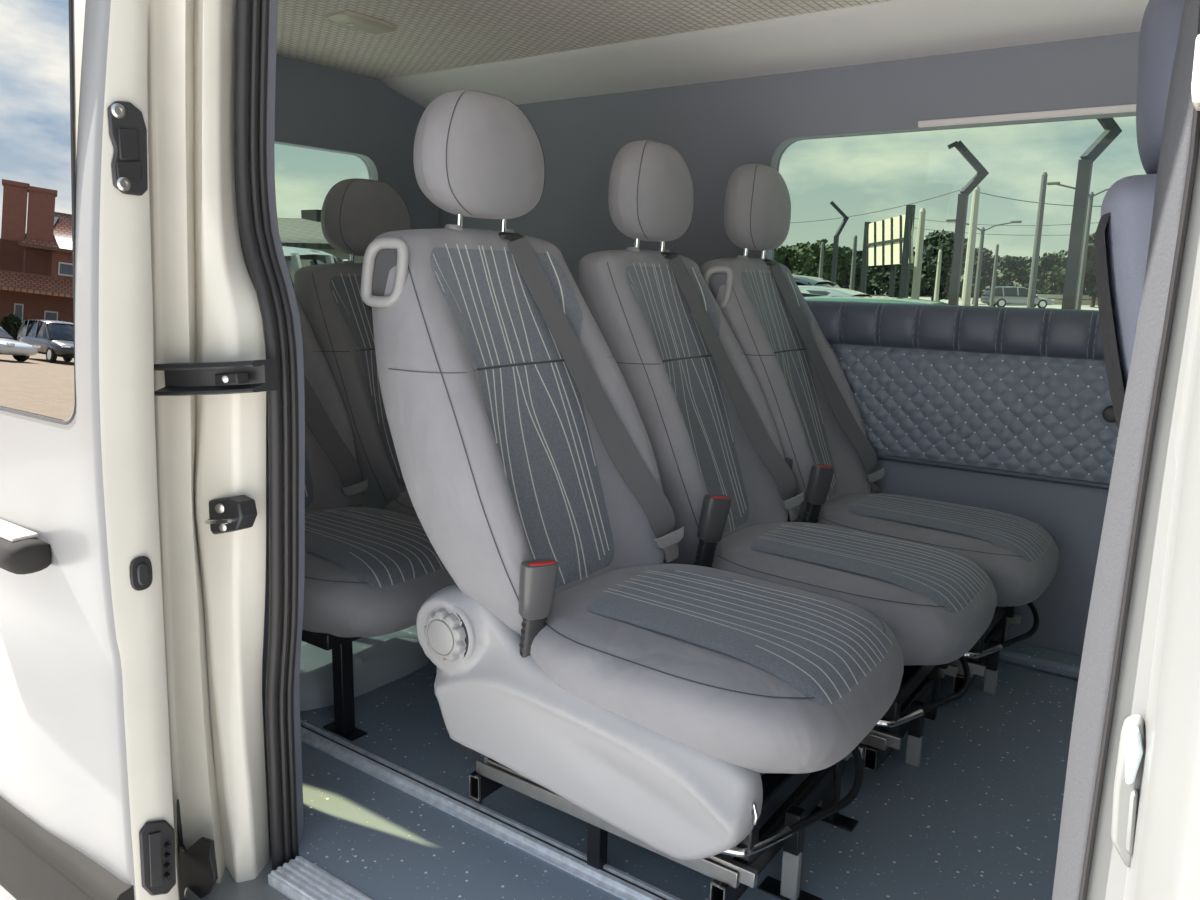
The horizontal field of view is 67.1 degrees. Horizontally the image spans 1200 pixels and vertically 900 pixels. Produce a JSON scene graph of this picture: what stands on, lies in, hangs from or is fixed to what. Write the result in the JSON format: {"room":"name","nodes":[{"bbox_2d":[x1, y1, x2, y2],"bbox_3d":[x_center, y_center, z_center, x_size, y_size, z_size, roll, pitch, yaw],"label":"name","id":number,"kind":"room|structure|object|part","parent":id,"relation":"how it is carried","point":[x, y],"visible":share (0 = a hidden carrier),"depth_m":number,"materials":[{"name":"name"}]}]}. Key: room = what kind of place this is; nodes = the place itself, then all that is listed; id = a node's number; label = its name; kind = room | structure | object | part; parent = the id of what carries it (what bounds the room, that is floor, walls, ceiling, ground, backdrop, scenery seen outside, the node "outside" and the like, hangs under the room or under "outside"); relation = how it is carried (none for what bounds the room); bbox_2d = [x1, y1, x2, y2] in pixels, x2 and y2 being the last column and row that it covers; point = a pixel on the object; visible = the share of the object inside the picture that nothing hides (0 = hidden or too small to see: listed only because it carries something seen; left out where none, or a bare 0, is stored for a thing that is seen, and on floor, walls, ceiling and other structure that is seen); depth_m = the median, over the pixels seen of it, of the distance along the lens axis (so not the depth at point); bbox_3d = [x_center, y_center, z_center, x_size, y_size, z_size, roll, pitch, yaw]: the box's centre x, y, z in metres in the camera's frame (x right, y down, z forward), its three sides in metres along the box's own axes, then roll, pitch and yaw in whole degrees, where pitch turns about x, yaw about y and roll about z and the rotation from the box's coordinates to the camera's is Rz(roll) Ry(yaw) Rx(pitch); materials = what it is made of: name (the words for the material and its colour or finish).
{"room":"vehicle interior","nodes":[
{"label":"vehicle interior","id":0,"kind":"room"},
{"bbox_2d":[194,467,215,776],"bbox_3d":[-1.160,0.059,1.841,1.300,2.240,0.050,9,13,35],"label":"wall","id":1,"kind":"structure","parent":0,"point":[194,467],"depth_m":1.49,"materials":[{"name":"white metal"}]},
{"bbox_2d":[0,0,178,899],"bbox_3d":[-1.216,0.102,1.654,1.411,1.756,0.184,9,13,35],"label":"door","id":2,"kind":"structure","parent":1,"relation":"in","point":[86,796],"depth_m":1.28,"materials":[{"name":"white paint"}]},
{"bbox_3d":[-0.964,0.106,1.400,0.332,0.006,0.036,9,13,35],"label":"handle","id":3,"kind":"part","parent":2,"relation":"part of","materials":[{"name":"beige paint"}]},
{"bbox_3d":[-0.951,0.133,1.390,0.352,0.047,0.060,9,13,35],"label":"handle","id":4,"kind":"part","parent":2,"relation":"part of","materials":[{"name":"black plastic"}]},
{"bbox_3d":[-1.261,0.646,1.727,1.393,0.194,0.032,9,13,35],"label":"moulding","id":5,"kind":"part","parent":2,"relation":"part of","materials":[{"name":"white metal"}]},
{"bbox_3d":[-0.723,-0.054,1.237,0.040,0.039,0.006,9,13,35],"label":"pane corner","id":6,"kind":"part","parent":2,"relation":"part of","materials":[{"name":"clear glass"}]},
{"bbox_2d":[129,556,152,590],"bbox_3d":[-0.644,0.173,1.270,0.006,0.049,0.031,9,13,35],"label":"plug","id":7,"kind":"object","parent":2,"relation":"attached to","point":[140,567],"depth_m":1.26,"materials":[{"name":"grey plastic"}]},
{"bbox_3d":[-0.657,0.607,1.347,0.006,0.130,0.054,9,13,35],"label":"contact plate","id":8,"kind":"part","parent":2,"relation":"part of","materials":[{"name":"black plastic"}]},
{"bbox_2d":[177,799,217,899],"bbox_3d":[-0.664,0.680,1.487,0.118,0.200,0.017,9,13,35],"label":"flap","id":9,"kind":"object","parent":1,"relation":"attached to","point":[197,866],"visible":1,"depth_m":1.48,"materials":[{"name":"black plastic"}]},
{"bbox_2d":[147,0,269,899],"bbox_3d":[-0.652,0.237,1.477,0.273,1.958,0.115,9,13,35],"label":"trim","id":10,"kind":"structure","parent":1,"relation":"attached to","point":[206,308],"depth_m":1.39,"materials":[{"name":"beige paint"}]},
{"bbox_2d":[205,495,256,533],"bbox_3d":[-0.580,0.103,1.403,0.099,0.067,0.047,9,13,35],"label":"latch","id":11,"kind":"object","parent":10,"relation":"attached to","point":[235,513],"depth_m":1.39,"materials":[{"name":"grey plastic"}]},
{"bbox_2d":[154,359,277,395],"bbox_3d":[-0.563,-0.105,1.312,0.176,0.057,0.049,3,11,8],"label":"rail","id":12,"kind":"object","parent":1,"relation":"attached to","point":[230,377],"visible":1,"depth_m":1.31,"materials":[{"name":"grey plastic"}]},
{"bbox_2d":[181,843,290,899],"bbox_3d":[0.405,1.123,0.859,2.630,0.488,0.210,9,13,35],"label":"sill","id":13,"kind":"structure","parent":1,"relation":"attached to","point":[258,888],"depth_m":1.50,"materials":[{"name":"white paint"}]},
{"bbox_3d":[0.969,0.385,0.252,1.210,2.190,0.060,9,13,35],"label":"door","id":14,"kind":"structure","parent":13,"relation":"attached to","visible":0},
{"bbox_2d":[1086,141,1199,899],"bbox_3d":[0.434,0.130,0.611,0.120,0.973,0.233,-4,12,-26],"label":"door frame","id":15,"kind":"structure","parent":14,"relation":"attached to","point":[1159,680],"depth_m":0.66,"materials":[{"name":"white paint"}]},
{"bbox_2d":[1052,0,1199,899],"bbox_3d":[0.519,0.114,0.776,0.220,1.020,0.104,1,11,-3],"label":"trim","id":16,"kind":"structure","parent":15,"relation":"attached to","point":[1110,572],"depth_m":0.72,"materials":[{"name":"grey plastic"}]},
{"bbox_2d":[234,0,304,869],"bbox_3d":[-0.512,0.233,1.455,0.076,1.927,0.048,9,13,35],"label":"trim","id":17,"kind":"structure","parent":1,"relation":"attached to","point":[252,16],"depth_m":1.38,"materials":[{"name":"black rubber"}]},
{"bbox_2d":[268,856,372,899],"bbox_3d":[-0.077,0.785,1.220,1.130,0.023,0.065,9,13,35],"label":"trim","id":18,"kind":"structure","parent":1,"relation":"attached to","point":[300,878],"depth_m":1.49,"materials":[{"name":"metal"}]},
{"bbox_2d":[1111,714,1144,866],"bbox_3d":[0.432,0.273,0.736,0.023,0.124,0.060,9,13,35],"label":"guide","id":19,"kind":"object","parent":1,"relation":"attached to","point":[1127,781],"visible":0.81,"depth_m":0.72,"materials":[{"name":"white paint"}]},
{"bbox_2d":[1078,4,1199,899],"bbox_3d":[0.418,0.108,0.718,0.013,0.968,0.006,9,13,35],"label":"trim","id":20,"kind":"structure","parent":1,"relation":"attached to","point":[1195,131],"depth_m":0.70,"materials":[{"name":"grey plastic"}]},
{"bbox_2d":[1191,34,1199,110],"bbox_3d":[0.422,-0.263,0.633,0.011,0.045,0.050,9,13,35],"label":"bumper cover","id":21,"kind":"object","parent":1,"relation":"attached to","point":[1195,86],"visible":1,"depth_m":0.62,"materials":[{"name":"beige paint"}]},
{"bbox_2d":[274,55,438,506],"bbox_3d":[-1.178,-0.415,2.899,0.050,1.710,1.920,9,13,35],"label":"wall","id":22,"kind":"structure","parent":0,"point":[319,107],"depth_m":3.16,"materials":[{"name":"grey plastic"}]},
{"bbox_2d":[274,143,370,287],"bbox_3d":[-1.170,-0.652,2.880,0.001,0.664,1.146,9,13,35],"label":"window","id":23,"kind":"structure","parent":22,"relation":"in","point":[304,177],"depth_m":3.09,"materials":[{"name":"clear glass"}]},
{"bbox_2d":[276,0,891,79],"bbox_3d":[0.381,-0.970,1.504,3.930,0.012,1.530,9,13,35],"label":"ceiling","id":24,"kind":"structure","parent":0,"point":[429,35],"depth_m":2.48,"materials":[{"name":"beige fabric"}]},
{"bbox_2d":[326,11,396,33],"bbox_3d":[-0.650,-1.162,2.474,0.110,0.020,0.200,9,13,35],"label":"recessed light","id":25,"kind":"object","parent":24,"relation":"in","point":[356,21],"visible":1,"depth_m":2.44,"materials":[{"name":"beige plastic"}]},
{"bbox_2d":[268,659,1077,899],"bbox_3d":[0.441,0.677,1.958,3.930,0.050,1.740,9,13,35],"label":"floor","id":26,"kind":"structure","parent":0,"point":[979,816],"depth_m":1.69,"materials":[{"name":"plastic"}]},
{"bbox_2d":[294,178,417,517],"bbox_3d":[-0.414,-0.147,2.646,0.927,1.272,0.570,9,13,35],"label":"seat","id":27,"kind":"object","parent":26,"relation":"on","point":[355,211],"visible":0.2,"depth_m":2.63,"materials":[{"name":"grey fabric"}]},
{"bbox_3d":[-0.625,-0.197,2.786,0.407,0.740,0.562,9,13,35],"label":"backrest","id":28,"kind":"part","parent":27,"relation":"part of","materials":[{"name":"grey fabric"}]},
{"bbox_3d":[-0.605,-0.218,2.768,0.230,0.634,0.414,9,13,35],"label":"striped panel","id":29,"kind":"part","parent":27,"relation":"part of","materials":[{"name":"grey fabric"}]},
{"bbox_2d":[385,491,417,517],"bbox_3d":[-0.298,0.214,2.623,0.616,0.188,0.536,9,13,35],"label":"seat cushion","id":30,"kind":"object","parent":27,"relation":"on","point":[397,501],"depth_m":2.54,"materials":[{"name":"grey fabric"}]},
{"bbox_2d":[300,625,429,710],"bbox_3d":[-0.673,0.459,2.312,0.376,0.190,0.534,9,13,35],"label":"wheel arch","id":31,"kind":"object","parent":26,"relation":"on","point":[378,661],"visible":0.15,"depth_m":2.19,"materials":[{"name":"white"}]},
{"bbox_2d":[295,295,455,740],"bbox_3d":[-0.727,-0.073,2.212,0.927,1.276,0.570,9,13,35],"label":"seat","id":32,"kind":"object","parent":26,"relation":"on","point":[369,572],"visible":0.34,"depth_m":2.03,"materials":[{"name":"grey fabric"}]},
{"bbox_3d":[-0.918,-0.146,2.334,0.230,0.634,0.414,9,13,35],"label":"striped panel","id":33,"kind":"part","parent":32,"relation":"part of","materials":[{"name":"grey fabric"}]},
{"bbox_3d":[-0.938,-0.125,2.352,0.407,0.740,0.562,9,13,35],"label":"backrest","id":34,"kind":"part","parent":32,"relation":"part of","materials":[{"name":"grey fabric"}]},
{"bbox_3d":[-0.652,0.346,2.229,0.500,0.038,0.440,9,13,35],"label":"frame","id":35,"kind":"part","parent":32,"relation":"part of","materials":[{"name":"black paint"}]},
{"bbox_3d":[-0.562,0.516,1.982,0.100,0.215,0.044,9,13,35],"label":"leg","id":36,"kind":"part","parent":32,"relation":"part of","materials":[{"name":"black paint"}]},
{"bbox_3d":[-0.568,0.223,2.146,0.470,0.058,0.339,9,13,35],"label":"striped panel","id":37,"kind":"part","parent":32,"relation":"part of","materials":[{"name":"grey fabric"}]},
{"bbox_2d":[302,507,455,636],"bbox_3d":[-0.611,0.285,2.189,0.616,0.188,0.536,9,13,35],"label":"seat cushion","id":38,"kind":"object","parent":32,"relation":"on","point":[369,572],"depth_m":1.97,"materials":[{"name":"grey fabric"}]},
{"bbox_2d":[300,720,681,899],"bbox_3d":[-0.398,0.651,1.823,2.250,0.017,0.070,9,13,35],"label":"rail","id":39,"kind":"object","parent":26,"relation":"on","point":[610,879],"visible":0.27,"depth_m":1.67,"materials":[{"name":"metal"}]},
{"bbox_2d":[360,90,903,899],"bbox_3d":[0.064,0.033,1.608,0.932,1.332,0.583,9,13,35],"label":"seat","id":40,"kind":"object","parent":26,"relation":"on","point":[644,700],"visible":1,"depth_m":1.53,"materials":[{"name":"grey fabric"}]},
{"bbox_3d":[-0.370,-0.305,1.556,0.088,0.119,0.029,4,11,14],"label":"grab handle","id":41,"kind":"part","parent":40,"relation":"part of","materials":[{"name":"grey plastic"}]},
{"bbox_3d":[-0.265,-0.414,1.700,0.019,0.101,0.012,9,13,35],"label":"headrest post","id":42,"kind":"part","parent":40,"relation":"part of","materials":[{"name":"silver metal"}]},
{"bbox_3d":[-0.193,-0.432,1.799,0.019,0.101,0.012,9,13,35],"label":"headrest post","id":43,"kind":"part","parent":40,"relation":"part of","materials":[{"name":"silver metal"}]},
{"bbox_2d":[498,232,523,239],"bbox_3d":[-0.181,-0.422,1.790,0.040,0.014,0.072,9,13,35],"label":"outlet","id":44,"kind":"object","parent":40,"relation":"attached to","point":[501,235],"depth_m":1.77,"materials":[{"name":"grey plastic"}]},
{"bbox_3d":[-0.140,-0.048,1.751,0.407,0.740,0.562,9,13,35],"label":"backrest","id":45,"kind":"part","parent":40,"relation":"part of","materials":[{"name":"grey fabric"}]},
{"bbox_3d":[-0.120,-0.069,1.733,0.230,0.634,0.414,9,13,35],"label":"striped panel","id":46,"kind":"part","parent":40,"relation":"part of","materials":[{"name":"grey fabric"}]},
{"bbox_3d":[-0.004,0.645,1.532,0.100,0.155,0.040,9,13,35],"label":"leg","id":47,"kind":"part","parent":40,"relation":"part of","materials":[{"name":"black paint"}]},
{"bbox_3d":[0.006,0.598,1.479,0.545,0.032,0.024,9,13,35],"label":"slide rail","id":48,"kind":"part","parent":40,"relation":"part of","materials":[{"name":"metal"}]},
{"bbox_2d":[530,563,903,773],"bbox_3d":[0.187,0.362,1.587,0.616,0.188,0.536,9,13,35],"label":"seat cushion","id":49,"kind":"object","parent":40,"relation":"on","point":[636,668],"depth_m":1.41,"materials":[{"name":"grey fabric"}]},
{"bbox_3d":[0.230,0.299,1.545,0.470,0.058,0.339,9,13,35],"label":"striped panel","id":50,"kind":"part","parent":40,"relation":"part of","materials":[{"name":"grey fabric"}]},
{"bbox_3d":[0.127,0.475,1.651,0.545,0.150,0.428,9,13,35],"label":"frame","id":51,"kind":"part","parent":40,"relation":"part of","materials":[{"name":"black paint"}]},
{"bbox_3d":[0.316,0.661,1.484,0.100,0.155,0.040,9,13,35],"label":"leg","id":52,"kind":"part","parent":40,"relation":"part of","materials":[{"name":"black paint"}]},
{"bbox_3d":[0.437,0.622,1.702,0.100,0.155,0.040,9,13,35],"label":"leg","id":53,"kind":"part","parent":40,"relation":"part of","materials":[{"name":"black paint"}]},
{"bbox_3d":[0.267,0.534,1.840,0.545,0.032,0.024,9,13,35],"label":"slide rail","id":54,"kind":"part","parent":40,"relation":"part of","materials":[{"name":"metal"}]},
{"bbox_2d":[579,140,996,771],"bbox_3d":[0.414,-0.022,2.037,0.927,1.332,0.546,10,14,38],"label":"seat","id":55,"kind":"object","parent":26,"relation":"on","point":[726,477],"visible":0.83,"depth_m":2.01,"materials":[{"name":"grey fabric"}]},
{"bbox_3d":[0.085,-0.469,2.129,0.019,0.101,0.011,9,13,35],"label":"headrest post","id":56,"kind":"part","parent":55,"relation":"part of","materials":[{"name":"silver metal"}]},
{"bbox_3d":[0.151,-0.485,2.220,0.019,0.101,0.011,9,13,35],"label":"headrest post","id":57,"kind":"part","parent":55,"relation":"part of","materials":[{"name":"silver metal"}]},
{"bbox_2d":[661,252,677,257],"bbox_3d":[0.164,-0.476,2.211,0.040,0.014,0.066,9,13,35],"label":"outlet","id":58,"kind":"object","parent":55,"relation":"attached to","point":[663,254],"depth_m":2.19,"materials":[{"name":"grey plastic"}]},
{"bbox_3d":[0.207,-0.102,2.176,0.407,0.740,0.517,9,13,35],"label":"backrest","id":59,"kind":"part","parent":55,"relation":"part of","materials":[{"name":"grey fabric"}]},
{"bbox_3d":[0.227,-0.123,2.158,0.230,0.634,0.381,9,13,35],"label":"striped panel","id":60,"kind":"part","parent":55,"relation":"part of","materials":[{"name":"grey fabric"}]},
{"bbox_2d":[712,522,996,664],"bbox_3d":[0.534,0.308,2.013,0.616,0.188,0.493,9,13,35],"label":"seat cushion","id":61,"kind":"object","parent":55,"relation":"on","point":[937,603],"depth_m":1.86,"materials":[{"name":"grey fabric"}]},
{"bbox_3d":[0.577,0.245,1.970,0.470,0.058,0.312,9,13,35],"label":"striped panel","id":62,"kind":"part","parent":55,"relation":"part of","materials":[{"name":"grey fabric"}]},
{"bbox_3d":[0.364,0.541,1.919,0.545,0.032,0.022,9,13,35],"label":"slide rail","id":63,"kind":"part","parent":55,"relation":"part of","materials":[{"name":"metal"}]},
{"bbox_3d":[0.474,0.421,2.076,0.545,0.150,0.394,9,13,35],"label":"frame","id":64,"kind":"part","parent":55,"relation":"part of","materials":[{"name":"black paint"}]},
{"bbox_3d":[0.666,0.607,1.912,0.100,0.155,0.037,9,13,35],"label":"leg","id":65,"kind":"part","parent":55,"relation":"part of","materials":[{"name":"black paint"}]},
{"bbox_3d":[0.775,0.570,2.114,0.100,0.155,0.037,9,13,35],"label":"leg","id":66,"kind":"part","parent":55,"relation":"part of","materials":[{"name":"black paint"}]},
{"bbox_3d":[0.604,0.483,2.251,0.545,0.032,0.022,9,13,35],"label":"slide rail","id":67,"kind":"part","parent":55,"relation":"part of","materials":[{"name":"metal"}]},
{"bbox_2d":[700,164,1059,693],"bbox_3d":[0.721,-0.076,2.377,0.936,1.332,0.536,9,13,35],"label":"seat","id":68,"kind":"object","parent":26,"relation":"on","point":[807,392],"visible":0.71,"depth_m":2.37,"materials":[{"name":"grey fabric"}]},
{"bbox_3d":[0.302,-0.417,2.347,0.086,0.119,0.026,4,11,16],"label":"grab handle","id":69,"kind":"part","parent":68,"relation":"part of","materials":[{"name":"grey plastic"}]},
{"bbox_3d":[0.396,-0.524,2.475,0.019,0.101,0.011,9,13,35],"label":"headrest post","id":70,"kind":"part","parent":68,"relation":"part of","materials":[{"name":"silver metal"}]},
{"bbox_3d":[0.461,-0.539,2.565,0.019,0.101,0.011,9,13,35],"label":"headrest post","id":71,"kind":"part","parent":68,"relation":"part of","materials":[{"name":"silver metal"}]},
{"bbox_2d":[763,259,776,264],"bbox_3d":[0.473,-0.530,2.555,0.040,0.014,0.065,9,13,35],"label":"outlet","id":72,"kind":"object","parent":68,"relation":"attached to","point":[765,261],"depth_m":2.53,"materials":[{"name":"grey plastic"}]},
{"bbox_3d":[0.518,-0.157,2.522,0.407,0.740,0.506,9,13,35],"label":"backrest","id":73,"kind":"part","parent":68,"relation":"part of","materials":[{"name":"grey fabric"}]},
{"bbox_3d":[0.537,-0.178,2.504,0.230,0.634,0.372,9,13,35],"label":"striped panel","id":74,"kind":"part","parent":68,"relation":"part of","materials":[{"name":"grey fabric"}]},
{"bbox_2d":[817,493,1059,606],"bbox_3d":[0.844,0.254,2.358,0.616,0.188,0.482,9,13,35],"label":"seat cushion","id":75,"kind":"object","parent":68,"relation":"on","point":[1020,558],"depth_m":2.21,"materials":[{"name":"grey fabric"}]},
{"bbox_3d":[0.888,0.191,2.316,0.470,0.058,0.305,9,13,35],"label":"striped panel","id":76,"kind":"part","parent":68,"relation":"part of","materials":[{"name":"grey fabric"}]},
{"bbox_3d":[0.677,0.486,2.268,0.545,0.032,0.022,9,13,35],"label":"slide rail","id":77,"kind":"part","parent":68,"relation":"part of","materials":[{"name":"metal"}]},
{"bbox_3d":[0.784,0.366,2.421,0.545,0.150,0.385,9,13,35],"label":"frame","id":78,"kind":"part","parent":68,"relation":"part of","materials":[{"name":"black paint"}]},
{"bbox_3d":[0.977,0.552,2.259,0.100,0.155,0.036,9,13,35],"label":"leg","id":79,"kind":"part","parent":68,"relation":"part of","materials":[{"name":"black paint"}]},
{"bbox_3d":[1.083,0.516,2.456,0.100,0.155,0.036,9,13,35],"label":"leg","id":80,"kind":"part","parent":68,"relation":"part of","materials":[{"name":"black paint"}]},
{"bbox_3d":[0.912,0.428,2.592,0.545,0.032,0.022,9,13,35],"label":"slide rail","id":81,"kind":"part","parent":68,"relation":"part of","materials":[{"name":"metal"}]},
{"bbox_2d":[1094,0,1184,429],"bbox_3d":[0.988,0.190,0.880,0.965,1.328,0.562,9,13,34],"label":"seat","id":82,"kind":"object","parent":26,"relation":"on","point":[1122,234],"visible":0.44,"depth_m":0.89,"materials":[{"name":"grey fabric"}]},
{"bbox_3d":[0.780,0.066,1.006,0.407,0.740,0.562,5,11,35],"label":"backrest","id":83,"kind":"part","parent":82,"relation":"part of","materials":[{"name":"grey fabric"}]},
{"bbox_2d":[439,32,1139,656],"bbox_3d":[0.981,-0.295,2.517,3.930,1.710,0.060,9,13,35],"label":"wall","id":84,"kind":"structure","parent":0,"point":[717,128],"depth_m":2.59,"materials":[{"name":"grey plastic"}]},
{"bbox_2d":[382,0,1149,107],"bbox_3d":[0.898,-1.063,2.226,3.930,0.095,0.285,9,13,35],"label":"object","id":85,"kind":"structure","parent":84,"relation":"attached to","point":[892,30],"depth_m":2.47,"materials":[{"name":"white plastic"}]},
{"bbox_2d":[663,561,1081,679],"bbox_3d":[0.918,0.519,2.607,3.930,0.035,0.100,9,13,35],"label":"baseboard","id":86,"kind":"structure","parent":84,"relation":"attached to","point":[1038,658],"depth_m":2.40,"materials":[{"name":"plastic"}]},
{"bbox_2d":[805,300,1104,359],"bbox_3d":[0.771,-0.363,2.611,2.285,0.124,0.114,9,13,35],"label":"trim","id":87,"kind":"structure","parent":84,"relation":"attached to","point":[1059,333],"depth_m":2.41,"materials":[{"name":"grey leather"}]},
{"bbox_2d":[772,115,1145,309],"bbox_3d":[1.159,-0.588,2.356,1.532,0.513,0.001,9,13,35],"label":"window","id":88,"kind":"structure","parent":84,"relation":"in","point":[1007,215],"depth_m":2.48,"materials":[{"name":"clear glass"}]},
{"bbox_2d":[829,343,1118,483],"bbox_3d":[0.784,-0.148,2.637,2.250,0.322,0.011,9,13,35],"label":"quilted wall panel","id":89,"kind":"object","parent":84,"relation":"attached to","point":[1040,415],"depth_m":2.45,"materials":[{"name":"grey leather"}]},
{"bbox_2d":[876,453,1109,489],"bbox_3d":[0.781,0.014,2.669,2.250,0.015,0.016,9,13,35],"label":"trim","id":90,"kind":"structure","parent":84,"relation":"attached to","point":[1045,478],"depth_m":2.46,"materials":[{"name":"grey plastic"}]},
{"bbox_2d":[918,104,1135,127],"bbox_3d":[1.312,-0.814,2.144,1.100,0.016,0.016,9,13,35],"label":"trim","id":91,"kind":"structure","parent":84,"relation":"attached to","point":[1130,107],"depth_m":2.29,"materials":[{"name":"white plastic"}]},
{"bbox_2d":[1102,406,1115,422],"bbox_3d":[1.286,-0.090,2.275,0.042,0.042,0.020,9,13,35],"label":"handle","id":92,"kind":"object","parent":84,"relation":"attached to","point":[1108,414],"visible":0.69,"depth_m":2.27,"materials":[{"name":"grey plastic"}]}
]}

